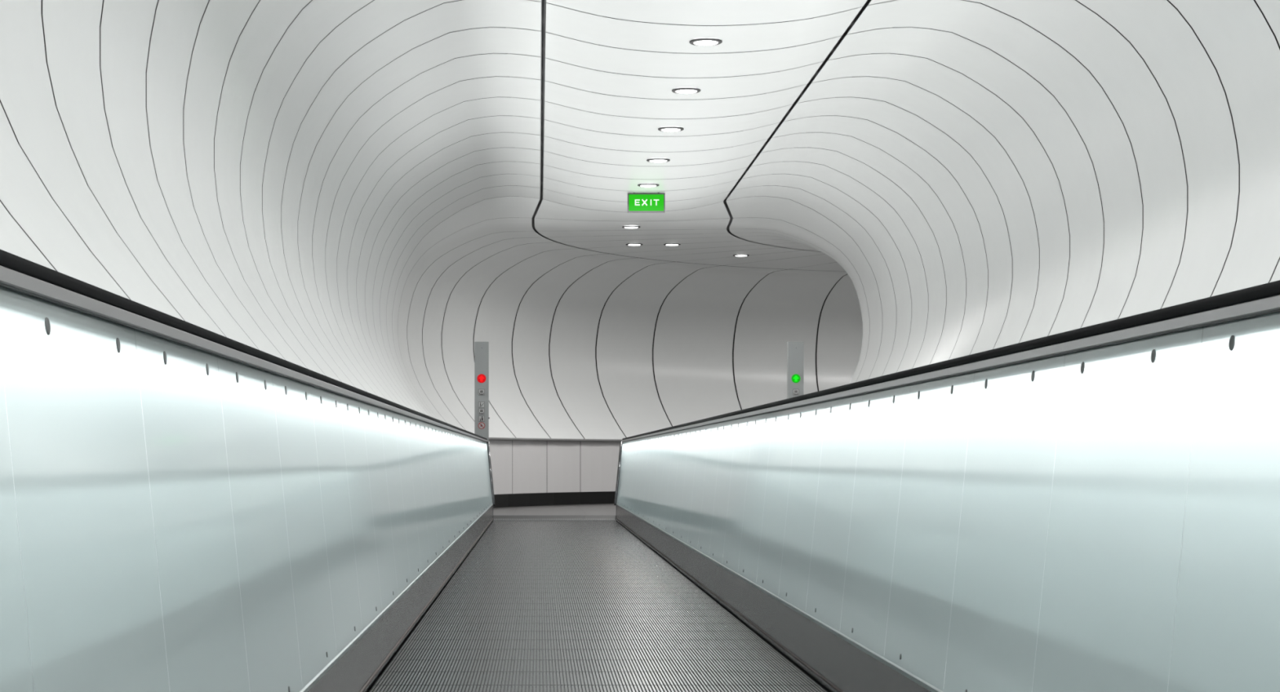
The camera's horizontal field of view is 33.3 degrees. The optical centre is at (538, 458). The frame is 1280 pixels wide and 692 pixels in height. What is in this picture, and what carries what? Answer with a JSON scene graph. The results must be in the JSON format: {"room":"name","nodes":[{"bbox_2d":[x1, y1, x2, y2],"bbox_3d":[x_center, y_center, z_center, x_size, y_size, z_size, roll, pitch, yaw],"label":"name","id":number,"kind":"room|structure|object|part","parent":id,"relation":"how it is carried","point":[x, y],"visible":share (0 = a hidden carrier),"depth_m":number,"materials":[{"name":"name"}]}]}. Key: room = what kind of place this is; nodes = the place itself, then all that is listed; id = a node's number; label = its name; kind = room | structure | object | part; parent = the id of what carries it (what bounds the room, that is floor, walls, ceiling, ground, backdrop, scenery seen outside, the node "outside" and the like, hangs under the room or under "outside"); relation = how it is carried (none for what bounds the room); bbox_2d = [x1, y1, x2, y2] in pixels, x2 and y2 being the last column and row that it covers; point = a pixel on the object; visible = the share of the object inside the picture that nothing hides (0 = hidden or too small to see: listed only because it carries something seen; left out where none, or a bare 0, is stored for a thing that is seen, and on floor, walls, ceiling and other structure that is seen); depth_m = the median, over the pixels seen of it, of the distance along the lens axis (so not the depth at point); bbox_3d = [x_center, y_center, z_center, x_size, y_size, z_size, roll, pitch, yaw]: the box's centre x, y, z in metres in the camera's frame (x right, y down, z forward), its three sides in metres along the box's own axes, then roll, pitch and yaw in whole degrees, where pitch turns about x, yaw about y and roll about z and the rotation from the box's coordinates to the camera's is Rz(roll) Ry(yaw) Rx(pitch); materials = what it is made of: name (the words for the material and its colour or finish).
{"room":"moving walkway tunnel","nodes":[
{"label":"moving walkway tunnel","id":0,"kind":"room"},
{"bbox_2d":[488,440,620,494],"bbox_3d":[0.704,0.111,17.926,10.548,0.813,41.919,0,0,19],"label":"wall","id":1,"kind":"structure","parent":0,"point":[517,467],"depth_m":31.95,"materials":[{"name":"grey paint"}]},
{"bbox_2d":[493,491,615,507],"bbox_3d":[0.718,0.602,17.977,10.607,0.187,41.910,0,0,19],"label":"baseboard","id":2,"kind":"structure","parent":1,"relation":"attached to","point":[502,500],"depth_m":31.96,"materials":[{"name":"black"}]},
{"bbox_2d":[493,503,616,520],"bbox_3d":[5.500,0.875,20.223,21.000,0.355,49.554,0,0,0],"label":"floor","id":3,"kind":"structure","parent":0,"point":[593,508],"depth_m":29.15,"materials":[{"name":"stone"}]},
{"bbox_2d":[0,248,495,691],"bbox_3d":[-0.653,0.252,12.651,0.248,1.000,27.213,0,0,0],"label":"glass balustrade","id":4,"kind":"object","parent":3,"relation":"on","point":[174,518],"visible":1,"depth_m":3.77,"materials":[{"name":"white glass"}]},
{"bbox_3d":[-0.602,0.172,2.054,0.084,0.753,0.858,0,0,0],"label":"glass panel","id":5,"kind":"part","parent":4,"relation":"part of","materials":[{"name":"glass"}]},
{"bbox_3d":[-0.602,0.172,2.914,0.084,0.753,0.858,0,0,0],"label":"glass panel","id":6,"kind":"part","parent":4,"relation":"part of","materials":[{"name":"glass"}]},
{"bbox_3d":[-0.602,0.172,3.774,0.084,0.753,0.858,0,0,0],"label":"glass panel","id":7,"kind":"part","parent":4,"relation":"part of","materials":[{"name":"glass"}]},
{"bbox_3d":[-0.666,-0.236,12.500,0.087,0.024,26.600,0,0,0],"label":"handrail","id":8,"kind":"part","parent":4,"relation":"part of","materials":[{"name":"black rubber"}]},
{"bbox_3d":[-0.602,0.172,4.634,0.084,0.753,0.858,0,0,0],"label":"glass panel","id":9,"kind":"part","parent":4,"relation":"part of","materials":[{"name":"glass"}]},
{"bbox_3d":[-0.602,0.172,5.494,0.084,0.753,0.858,0,0,0],"label":"glass panel","id":10,"kind":"part","parent":4,"relation":"part of","materials":[{"name":"glass"}]},
{"bbox_3d":[-0.602,0.172,6.354,0.084,0.753,0.858,0,0,0],"label":"glass panel","id":11,"kind":"part","parent":4,"relation":"part of","materials":[{"name":"glass"}]},
{"bbox_3d":[-0.602,0.172,7.214,0.084,0.753,0.858,0,0,0],"label":"glass panel","id":12,"kind":"part","parent":4,"relation":"part of","materials":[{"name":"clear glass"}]},
{"bbox_3d":[-0.602,0.172,8.074,0.084,0.753,0.858,0,0,0],"label":"glass panel","id":13,"kind":"part","parent":4,"relation":"part of","materials":[{"name":"white glass"}]},
{"bbox_3d":[-0.602,0.172,8.934,0.084,0.753,0.858,0,0,0],"label":"glass panel","id":14,"kind":"part","parent":4,"relation":"part of","materials":[{"name":"glass"}]},
{"bbox_3d":[-0.562,0.656,12.550,0.012,0.192,26.700,0,0,0],"label":"skirt panel","id":15,"kind":"part","parent":4,"relation":"part of","materials":[{"name":"grey"}]},
{"bbox_3d":[-0.602,0.172,9.794,0.084,0.753,0.858,0,0,0],"label":"glass panel","id":16,"kind":"part","parent":4,"relation":"part of","materials":[{"name":"white glass"}]},
{"bbox_3d":[-0.602,0.172,10.654,0.084,0.753,0.858,0,0,0],"label":"glass panel","id":17,"kind":"part","parent":4,"relation":"part of","materials":[{"name":"glass"}]},
{"bbox_3d":[-0.602,0.172,11.514,0.084,0.753,0.858,0,0,0],"label":"glass panel","id":18,"kind":"part","parent":4,"relation":"part of","materials":[{"name":"glass"}]},
{"bbox_3d":[-0.602,0.172,12.374,0.084,0.753,0.858,0,0,0],"label":"glass panel","id":19,"kind":"part","parent":4,"relation":"part of","materials":[{"name":"glass"}]},
{"bbox_3d":[-0.602,0.172,13.234,0.084,0.753,0.858,0,0,0],"label":"glass panel","id":20,"kind":"part","parent":4,"relation":"part of","materials":[{"name":"glass"}]},
{"bbox_3d":[-0.602,0.172,14.094,0.084,0.753,0.858,0,0,0],"label":"glass panel","id":21,"kind":"part","parent":4,"relation":"part of","materials":[{"name":"glass"}]},
{"bbox_3d":[-0.602,0.172,14.954,0.084,0.753,0.858,0,0,0],"label":"glass panel","id":22,"kind":"part","parent":4,"relation":"part of","materials":[{"name":"glass"}]},
{"bbox_3d":[-0.602,0.172,15.814,0.084,0.753,0.858,0,0,0],"label":"glass panel","id":23,"kind":"part","parent":4,"relation":"part of","materials":[{"name":"glass"}]},
{"bbox_3d":[-0.602,0.172,16.674,0.084,0.753,0.858,0,0,0],"label":"glass panel","id":24,"kind":"part","parent":4,"relation":"part of","materials":[{"name":"glass"}]},
{"bbox_3d":[-0.602,0.172,17.534,0.084,0.753,0.858,0,0,0],"label":"glass panel","id":25,"kind":"part","parent":4,"relation":"part of","materials":[{"name":"glass"}]},
{"bbox_3d":[-0.602,0.172,18.394,0.084,0.753,0.858,0,0,0],"label":"glass panel","id":26,"kind":"part","parent":4,"relation":"part of","materials":[{"name":"glass"}]},
{"bbox_3d":[-0.602,0.172,19.254,0.084,0.753,0.858,0,0,0],"label":"glass panel","id":27,"kind":"part","parent":4,"relation":"part of","materials":[{"name":"glass"}]},
{"bbox_3d":[-0.602,0.172,20.114,0.084,0.753,0.858,0,0,0],"label":"glass panel","id":28,"kind":"part","parent":4,"relation":"part of","materials":[{"name":"glass"}]},
{"bbox_3d":[-0.602,0.172,20.974,0.084,0.753,0.858,0,0,0],"label":"glass panel","id":29,"kind":"part","parent":4,"relation":"part of","materials":[{"name":"glass"}]},
{"bbox_3d":[-0.602,0.172,21.834,0.084,0.753,0.858,0,0,0],"label":"glass panel","id":30,"kind":"part","parent":4,"relation":"part of","materials":[{"name":"glass"}]},
{"bbox_3d":[-0.602,0.172,22.694,0.084,0.753,0.858,0,0,0],"label":"glass panel","id":31,"kind":"part","parent":4,"relation":"part of","materials":[{"name":"glass"}]},
{"bbox_3d":[-0.602,0.172,23.554,0.084,0.753,0.858,0,0,0],"label":"glass panel","id":32,"kind":"part","parent":4,"relation":"part of","materials":[{"name":"glass"}]},
{"bbox_3d":[-0.602,0.172,24.414,0.084,0.753,0.858,0,0,0],"label":"glass panel","id":33,"kind":"part","parent":4,"relation":"part of","materials":[{"name":"glass"}]},
{"bbox_3d":[-0.654,0.264,25.910,0.204,0.976,0.012,0,0,0],"label":"plate","id":34,"kind":"part","parent":4,"relation":"part of","materials":[{"name":"silver metal"}]},
{"bbox_3d":[-0.602,0.172,25.274,0.084,0.753,0.858,0,0,0],"label":"glass panel","id":35,"kind":"part","parent":4,"relation":"part of","materials":[{"name":"glass"}]},
{"bbox_3d":[-0.602,0.172,25.802,0.084,0.753,0.194,0,0,0],"label":"glass panel","id":36,"kind":"part","parent":4,"relation":"part of","materials":[{"name":"glass"}]},
{"bbox_2d":[474,342,489,441],"bbox_3d":[-0.695,-0.341,26.221,0.182,2.186,0.137,0,0,0],"label":"signal post","id":37,"kind":"object","parent":3,"relation":"on","point":[482,417],"visible":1,"depth_m":26.16,"materials":[{"name":"grey metal"}]},
{"bbox_2d":[476,373,485,382],"bbox_3d":[-0.700,-0.983,26.158,0.110,0.110,0.004,0,0,0],"label":"lamp","id":38,"kind":"object","parent":37,"relation":"attached to","point":[481,378],"depth_m":26.16,"materials":[{"name":"red plastic"}]},
{"bbox_2d":[366,515,831,691],"bbox_3d":[0.194,0.805,12.727,1.560,0.214,27.055,0,0,0],"label":"walkway","id":39,"kind":"object","parent":3,"relation":"on","point":[537,606],"visible":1,"depth_m":9.41,"materials":[{"name":"grey metal"}]},
{"bbox_3d":[0.194,0.722,26.212,1.493,0.048,0.085,0,0,0],"label":"comb plate","id":40,"kind":"part","parent":39,"relation":"part of","materials":[{"name":"grey metal"}]},
{"bbox_2d":[786,342,804,399],"bbox_3d":[3.155,-0.341,26.221,0.190,2.186,0.137,0,0,0],"label":"signal post","id":41,"kind":"object","parent":3,"relation":"on","point":[795,350],"visible":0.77,"depth_m":26.16,"materials":[{"name":"grey metal"}]},
{"bbox_2d":[791,373,800,382],"bbox_3d":[3.155,-0.983,26.158,0.110,0.110,0.004,0,0,0],"label":"lamp","id":42,"kind":"object","parent":41,"relation":"attached to","point":[796,378],"depth_m":26.16,"materials":[{"name":"green plastic"}]},
{"bbox_2d":[613,280,1279,691],"bbox_3d":[1.041,0.252,12.619,0.248,1.000,27.277,0,0,0],"label":"glass balustrade","id":43,"kind":"object","parent":3,"relation":"on","point":[1095,508],"visible":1,"depth_m":4.44,"materials":[{"name":"white glass"}]},
{"bbox_3d":[1.042,0.264,25.910,0.204,0.976,0.012,0,0,0],"label":"plate","id":44,"kind":"part","parent":43,"relation":"part of","materials":[{"name":"silver metal"}]},
{"bbox_3d":[0.990,0.172,25.770,0.084,0.753,0.258,0,0,0],"label":"glass panel","id":45,"kind":"part","parent":43,"relation":"part of","materials":[{"name":"glass"}]},
{"bbox_3d":[0.990,0.172,25.210,0.084,0.753,0.858,0,0,0],"label":"glass panel","id":46,"kind":"part","parent":43,"relation":"part of","materials":[{"name":"glass"}]},
{"bbox_3d":[0.990,0.172,24.350,0.084,0.753,0.858,0,0,0],"label":"glass panel","id":47,"kind":"part","parent":43,"relation":"part of","materials":[{"name":"glass"}]},
{"bbox_3d":[0.990,0.172,23.490,0.084,0.753,0.858,0,0,0],"label":"glass panel","id":48,"kind":"part","parent":43,"relation":"part of","materials":[{"name":"glass"}]},
{"bbox_3d":[0.990,0.172,22.630,0.084,0.753,0.858,0,0,0],"label":"glass panel","id":49,"kind":"part","parent":43,"relation":"part of","materials":[{"name":"glass"}]},
{"bbox_3d":[0.990,0.172,21.770,0.084,0.753,0.858,0,0,0],"label":"glass panel","id":50,"kind":"part","parent":43,"relation":"part of","materials":[{"name":"glass"}]},
{"bbox_3d":[0.990,0.172,20.910,0.084,0.753,0.858,0,0,0],"label":"glass panel","id":51,"kind":"part","parent":43,"relation":"part of","materials":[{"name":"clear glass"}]},
{"bbox_3d":[0.990,0.172,20.050,0.084,0.753,0.858,0,0,0],"label":"glass panel","id":52,"kind":"part","parent":43,"relation":"part of","materials":[{"name":"glass"}]},
{"bbox_3d":[0.990,0.172,19.190,0.084,0.753,0.858,0,0,0],"label":"glass panel","id":53,"kind":"part","parent":43,"relation":"part of","materials":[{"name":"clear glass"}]},
{"bbox_3d":[0.990,0.172,18.330,0.084,0.753,0.858,0,0,0],"label":"glass panel","id":54,"kind":"part","parent":43,"relation":"part of","materials":[{"name":"glass"}]},
{"bbox_3d":[0.990,0.172,17.470,0.084,0.753,0.858,0,0,0],"label":"glass panel","id":55,"kind":"part","parent":43,"relation":"part of","materials":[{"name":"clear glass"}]},
{"bbox_3d":[0.990,0.172,16.610,0.084,0.753,0.858,0,0,0],"label":"glass panel","id":56,"kind":"part","parent":43,"relation":"part of","materials":[{"name":"glass"}]},
{"bbox_3d":[0.990,0.172,15.750,0.084,0.753,0.858,0,0,0],"label":"glass panel","id":57,"kind":"part","parent":43,"relation":"part of","materials":[{"name":"glass"}]},
{"bbox_3d":[0.990,0.172,14.890,0.084,0.753,0.858,0,0,0],"label":"glass panel","id":58,"kind":"part","parent":43,"relation":"part of","materials":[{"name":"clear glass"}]},
{"bbox_3d":[0.990,0.172,14.030,0.084,0.753,0.858,0,0,0],"label":"glass panel","id":59,"kind":"part","parent":43,"relation":"part of","materials":[{"name":"glass"}]},
{"bbox_3d":[0.990,0.172,13.170,0.084,0.753,0.858,0,0,0],"label":"glass panel","id":60,"kind":"part","parent":43,"relation":"part of","materials":[{"name":"glass"}]},
{"bbox_3d":[0.990,0.172,12.310,0.084,0.753,0.858,0,0,0],"label":"glass panel","id":61,"kind":"part","parent":43,"relation":"part of","materials":[{"name":"glass"}]},
{"bbox_3d":[0.990,0.172,11.450,0.084,0.753,0.858,0,0,0],"label":"glass panel","id":62,"kind":"part","parent":43,"relation":"part of","materials":[{"name":"white glass"}]},
{"bbox_3d":[0.990,0.172,10.590,0.084,0.753,0.858,0,0,0],"label":"glass panel","id":63,"kind":"part","parent":43,"relation":"part of","materials":[{"name":"glass"}]},
{"bbox_3d":[0.990,0.172,9.730,0.084,0.753,0.858,0,0,0],"label":"glass panel","id":64,"kind":"part","parent":43,"relation":"part of","materials":[{"name":"white glass"}]},
{"bbox_3d":[0.950,0.656,12.550,0.012,0.192,26.700,0,0,0],"label":"skirt panel","id":65,"kind":"part","parent":43,"relation":"part of","materials":[{"name":"grey metal"}]},
{"bbox_3d":[0.990,0.172,8.870,0.084,0.753,0.858,0,0,0],"label":"glass panel","id":66,"kind":"part","parent":43,"relation":"part of","materials":[{"name":"white glass"}]},
{"bbox_3d":[0.990,0.172,8.010,0.084,0.753,0.858,0,0,0],"label":"glass panel","id":67,"kind":"part","parent":43,"relation":"part of","materials":[{"name":"white glass"}]},
{"bbox_3d":[0.990,0.172,7.150,0.084,0.753,0.858,0,0,0],"label":"glass panel","id":68,"kind":"part","parent":43,"relation":"part of","materials":[{"name":"glass"}]},
{"bbox_3d":[0.990,0.172,6.290,0.084,0.753,0.858,0,0,0],"label":"glass panel","id":69,"kind":"part","parent":43,"relation":"part of","materials":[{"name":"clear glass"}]},
{"bbox_3d":[0.990,0.172,5.430,0.084,0.753,0.858,0,0,0],"label":"glass panel","id":70,"kind":"part","parent":43,"relation":"part of","materials":[{"name":"glass"}]},
{"bbox_3d":[1.054,-0.236,12.500,0.087,0.024,26.600,0,0,0],"label":"handrail","id":71,"kind":"part","parent":43,"relation":"part of","materials":[{"name":"black rubber"}]},
{"bbox_3d":[0.990,0.172,4.570,0.084,0.753,0.858,0,0,0],"label":"glass panel","id":72,"kind":"part","parent":43,"relation":"part of","materials":[{"name":"glass"}]},
{"bbox_3d":[0.990,0.172,3.710,0.084,0.753,0.858,0,0,0],"label":"glass panel","id":73,"kind":"part","parent":43,"relation":"part of","materials":[{"name":"glass"}]},
{"bbox_3d":[0.990,0.172,2.850,0.084,0.753,0.858,0,0,0],"label":"glass panel","id":74,"kind":"part","parent":43,"relation":"part of","materials":[{"name":"white glass"}]},
{"bbox_2d":[0,0,1279,439],"bbox_3d":[6.704,-1.754,16.145,24.085,2.916,42.709,0,0,18],"label":"wall","id":75,"kind":"structure","parent":0,"point":[694,335],"depth_m":16.63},
{"bbox_2d":[534,0,867,271],"bbox_3d":[2.388,-3.091,16.875,11.226,0.169,40.504,0,0,16],"label":"ceiling","id":76,"kind":"structure","parent":0,"point":[666,112],"depth_m":18.71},
{"bbox_2d":[622,226,639,228],"bbox_3d":[1.200,-2.996,27.650,0.238,0.020,0.238,0,0,0],"label":"recessed light","id":77,"kind":"object","parent":76,"relation":"in","point":[624,227],"visible":1,"depth_m":27.59,"materials":[{"name":"grey plastic"}]},
{"bbox_2d":[626,243,642,245],"bbox_3d":[1.340,-2.996,29.900,0.238,0.020,0.238,0,0,0],"label":"recessed light","id":78,"kind":"object","parent":76,"relation":"in","point":[629,244],"visible":1,"depth_m":29.82,"materials":[{"name":"grey plastic"}]},
{"bbox_2d":[627,192,665,213],"bbox_3d":[1.221,-2.908,24.209,0.423,0.230,0.051,0,0,0],"label":"exit sign","id":79,"kind":"object","parent":76,"relation":"hanging from","point":[637,202],"visible":1,"depth_m":24.18,"materials":[{"name":"green plastic"}]},
{"bbox_2d":[637,183,658,187],"bbox_3d":[1.208,-3.005,23.500,0.238,0.020,0.238,0,0,0],"label":"recessed light","id":80,"kind":"object","parent":76,"relation":"in","point":[646,185],"visible":1,"depth_m":23.44,"materials":[{"name":"grey plastic"}]},
{"bbox_2d":[640,185,656,187],"bbox_3d":[1.208,-3.003,23.500,0.178,0.016,0.178,0,0,0],"label":"diffuser","id":81,"kind":"object","parent":80,"relation":"attached to","point":[646,186],"depth_m":23.48,"materials":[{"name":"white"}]},
{"bbox_2d":[646,158,670,162],"bbox_3d":[1.208,-3.005,21.540,0.238,0.020,0.238,0,0,0],"label":"recessed light","id":82,"kind":"object","parent":76,"relation":"in","point":[654,160],"visible":1,"depth_m":21.48,"materials":[{"name":"grey plastic"}]},
{"bbox_2d":[649,160,666,162],"bbox_3d":[1.208,-3.003,21.540,0.178,0.016,0.178,0,0,0],"label":"diffuser","id":83,"kind":"object","parent":82,"relation":"attached to","point":[651,161],"depth_m":21.50,"materials":[{"name":"white plastic"}]},
{"bbox_2d":[657,126,684,132],"bbox_3d":[1.208,-3.005,19.500,0.238,0.020,0.238,0,0,0],"label":"recessed light","id":84,"kind":"object","parent":76,"relation":"in","point":[671,129],"visible":1,"depth_m":19.46,"materials":[{"name":"grey plastic"}]},
{"bbox_2d":[661,128,679,132],"bbox_3d":[1.208,-3.003,19.500,0.178,0.016,0.178,0,0,0],"label":"diffuser","id":85,"kind":"object","parent":84,"relation":"attached to","point":[668,130],"depth_m":19.46,"materials":[{"name":"white plastic"}]},
{"bbox_2d":[663,243,680,245],"bbox_3d":[1.870,-2.996,29.900,0.238,0.020,0.238,0,0,0],"label":"recessed light","id":86,"kind":"object","parent":76,"relation":"in","point":[667,244],"visible":1,"depth_m":29.82,"materials":[{"name":"grey"}]},
{"bbox_2d":[671,88,700,93],"bbox_3d":[1.208,-3.005,17.460,0.238,0.020,0.238,0,0,0],"label":"recessed light","id":87,"kind":"object","parent":76,"relation":"in","point":[679,91],"visible":1,"depth_m":17.41,"materials":[{"name":"grey plastic"}]},
{"bbox_2d":[675,89,697,93],"bbox_3d":[1.208,-3.003,17.460,0.178,0.016,0.178,0,0,0],"label":"diffuser","id":88,"kind":"object","parent":87,"relation":"attached to","point":[678,91],"depth_m":17.42,"materials":[{"name":"white plastic"}]},
{"bbox_2d":[688,38,722,45],"bbox_3d":[1.208,-3.005,15.420,0.238,0.020,0.238,0,0,0],"label":"recessed light","id":89,"kind":"object","parent":76,"relation":"in","point":[701,42],"visible":1,"depth_m":15.37,"materials":[{"name":"grey plastic"}]},
{"bbox_2d":[693,40,718,45],"bbox_3d":[1.208,-3.003,15.420,0.178,0.016,0.178,0,0,0],"label":"diffuser","id":90,"kind":"object","parent":89,"relation":"attached to","point":[695,42],"depth_m":15.40,"materials":[{"name":"white plastic"}]},
{"bbox_2d":[733,254,749,257],"bbox_3d":[2.990,-2.996,31.500,0.238,0.020,0.238,0,0,0],"label":"recessed light","id":91,"kind":"object","parent":76,"relation":"in","point":[739,255],"visible":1,"depth_m":31.44,"materials":[{"name":"grey"}]}
]}

